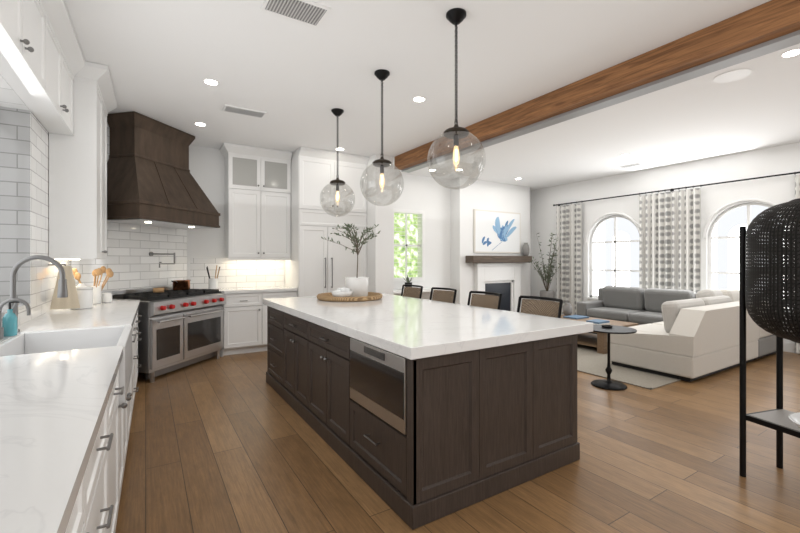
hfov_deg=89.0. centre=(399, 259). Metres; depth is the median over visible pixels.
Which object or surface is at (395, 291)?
console table
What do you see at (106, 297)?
jar
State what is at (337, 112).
pendant light
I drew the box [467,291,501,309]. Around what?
stool
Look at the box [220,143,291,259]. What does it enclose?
upper cabinet
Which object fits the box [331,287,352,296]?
bowl
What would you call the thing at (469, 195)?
wall
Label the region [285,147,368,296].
tall cabinet
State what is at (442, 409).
kitchen island
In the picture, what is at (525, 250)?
vase
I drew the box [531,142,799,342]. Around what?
wall
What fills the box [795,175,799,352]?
curtain
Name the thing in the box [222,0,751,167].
vents
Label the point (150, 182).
range hood
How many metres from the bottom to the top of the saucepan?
0.050 m
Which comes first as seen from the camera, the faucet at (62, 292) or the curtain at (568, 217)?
the faucet at (62, 292)
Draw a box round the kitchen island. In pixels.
[263,293,592,529]
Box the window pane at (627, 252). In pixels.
[593,217,716,295]
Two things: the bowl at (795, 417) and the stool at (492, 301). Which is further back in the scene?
the stool at (492, 301)
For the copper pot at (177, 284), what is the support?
on the range
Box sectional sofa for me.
[577,286,775,381]
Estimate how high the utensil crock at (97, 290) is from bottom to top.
0.367 m
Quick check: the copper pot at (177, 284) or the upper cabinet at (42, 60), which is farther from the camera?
the copper pot at (177, 284)
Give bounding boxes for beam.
[394,0,799,169]
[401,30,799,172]
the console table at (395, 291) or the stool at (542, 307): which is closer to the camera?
the stool at (542, 307)
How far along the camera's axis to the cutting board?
3.43 m
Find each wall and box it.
[0,74,70,325]
[71,123,186,290]
[187,145,530,299]
[450,177,529,304]
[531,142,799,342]
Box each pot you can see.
[172,280,190,289]
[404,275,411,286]
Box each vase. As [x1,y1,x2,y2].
[522,243,529,255]
[563,303,571,315]
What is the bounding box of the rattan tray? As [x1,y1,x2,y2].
[317,292,382,301]
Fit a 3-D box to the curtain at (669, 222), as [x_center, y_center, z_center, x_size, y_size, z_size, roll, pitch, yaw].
[4.785,0.058,7.259,0.089,2.545,1.000,0,0,-32]
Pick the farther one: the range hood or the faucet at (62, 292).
the range hood
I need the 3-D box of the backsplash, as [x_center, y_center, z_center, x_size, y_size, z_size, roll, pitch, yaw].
[-2.512,0.199,6.388,1.390,0.458,0.002,0,0,-32]
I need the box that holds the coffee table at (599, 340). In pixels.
[561,315,637,353]
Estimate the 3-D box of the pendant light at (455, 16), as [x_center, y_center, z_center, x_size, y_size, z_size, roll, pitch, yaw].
[0.388,-1.095,2.813,0.400,1.210,0.400,0,0,-32]
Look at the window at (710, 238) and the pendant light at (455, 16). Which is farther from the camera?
the window at (710, 238)
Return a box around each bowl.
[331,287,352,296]
[788,413,799,427]
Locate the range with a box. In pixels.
[102,286,225,382]
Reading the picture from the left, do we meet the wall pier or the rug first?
the wall pier
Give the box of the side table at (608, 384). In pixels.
[591,324,636,390]
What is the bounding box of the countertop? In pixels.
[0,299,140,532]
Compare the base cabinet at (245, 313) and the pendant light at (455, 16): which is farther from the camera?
the base cabinet at (245, 313)
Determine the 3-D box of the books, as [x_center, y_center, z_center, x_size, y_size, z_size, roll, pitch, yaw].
[2.973,0.940,6.482,0.426,0.059,1.081,0,0,-3]
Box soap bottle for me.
[2,301,19,336]
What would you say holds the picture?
attached to the wall at (469, 195)
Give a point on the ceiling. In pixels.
(158, 54)
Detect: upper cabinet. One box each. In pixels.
[0,0,116,259]
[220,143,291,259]
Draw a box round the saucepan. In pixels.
[153,288,164,292]
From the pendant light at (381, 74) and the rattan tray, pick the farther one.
the rattan tray
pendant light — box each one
[320,108,354,212]
[363,69,403,205]
[427,8,485,189]
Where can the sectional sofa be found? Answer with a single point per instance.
(686, 335)
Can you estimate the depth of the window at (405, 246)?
8.17 m
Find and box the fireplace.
[466,256,531,311]
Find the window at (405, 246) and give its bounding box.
[393,208,424,281]
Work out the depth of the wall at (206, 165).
8.13 m
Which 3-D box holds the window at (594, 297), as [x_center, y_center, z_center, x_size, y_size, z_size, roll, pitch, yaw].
[4.364,-0.065,8.269,0.234,1.789,1.178,0,0,-32]
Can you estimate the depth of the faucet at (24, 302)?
2.23 m
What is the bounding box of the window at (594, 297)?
[585,212,638,299]
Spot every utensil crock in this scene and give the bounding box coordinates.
[72,266,113,303]
[206,265,219,288]
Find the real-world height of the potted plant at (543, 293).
1.959 m
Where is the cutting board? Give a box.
[48,264,79,308]
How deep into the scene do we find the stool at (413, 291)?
5.52 m
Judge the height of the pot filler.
0.210 m
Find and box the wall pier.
[367,154,392,294]
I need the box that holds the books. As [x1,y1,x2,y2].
[563,315,609,324]
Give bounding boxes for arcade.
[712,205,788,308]
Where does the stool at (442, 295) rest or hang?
on the floor
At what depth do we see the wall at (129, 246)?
5.16 m
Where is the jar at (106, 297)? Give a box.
[101,292,111,302]
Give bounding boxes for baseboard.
[783,342,799,353]
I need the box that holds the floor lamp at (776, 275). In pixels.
[739,198,799,476]
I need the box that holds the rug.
[577,333,679,389]
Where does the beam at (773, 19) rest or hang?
attached to the ceiling
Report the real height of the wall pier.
3.050 m
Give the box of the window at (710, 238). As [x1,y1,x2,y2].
[702,199,793,315]
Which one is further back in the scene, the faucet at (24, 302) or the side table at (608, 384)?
the side table at (608, 384)
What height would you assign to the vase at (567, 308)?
0.215 m
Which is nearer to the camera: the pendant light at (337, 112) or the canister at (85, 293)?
the canister at (85, 293)
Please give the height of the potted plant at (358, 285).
0.829 m
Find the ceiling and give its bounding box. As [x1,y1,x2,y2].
[64,0,799,189]
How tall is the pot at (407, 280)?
0.297 m
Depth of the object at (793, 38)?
3.52 m
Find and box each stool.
[401,284,422,298]
[429,287,456,302]
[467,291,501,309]
[517,295,562,317]
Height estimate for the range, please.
0.990 m
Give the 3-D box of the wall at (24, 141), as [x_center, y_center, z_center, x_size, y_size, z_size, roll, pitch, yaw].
[-1.542,-0.175,0.733,0.361,3.050,8.650,0,0,-31]
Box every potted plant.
[321,223,379,296]
[529,233,560,301]
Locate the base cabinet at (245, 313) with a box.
[207,286,296,356]
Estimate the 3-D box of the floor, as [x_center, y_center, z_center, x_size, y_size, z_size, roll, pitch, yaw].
[1.556,1.400,4.274,9.430,0.100,12.400,0,0,-32]
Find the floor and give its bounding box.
[115,351,799,532]
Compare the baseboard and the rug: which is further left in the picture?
the rug
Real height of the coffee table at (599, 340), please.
0.368 m
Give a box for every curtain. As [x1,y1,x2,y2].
[556,203,581,314]
[639,188,700,292]
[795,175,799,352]
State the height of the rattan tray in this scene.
0.052 m
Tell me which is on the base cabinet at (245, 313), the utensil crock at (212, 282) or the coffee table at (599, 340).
the utensil crock at (212, 282)
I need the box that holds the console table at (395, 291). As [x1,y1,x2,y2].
[393,288,450,294]
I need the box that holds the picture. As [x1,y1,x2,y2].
[473,209,519,252]
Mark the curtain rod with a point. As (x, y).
(795, 173)
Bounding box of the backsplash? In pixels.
[190,258,283,288]
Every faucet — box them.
[0,298,30,338]
[7,255,67,331]
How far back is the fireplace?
8.87 m
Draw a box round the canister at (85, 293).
[72,283,92,308]
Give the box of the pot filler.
[149,252,174,267]
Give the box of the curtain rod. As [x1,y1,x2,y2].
[553,172,799,205]
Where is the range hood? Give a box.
[107,111,219,228]

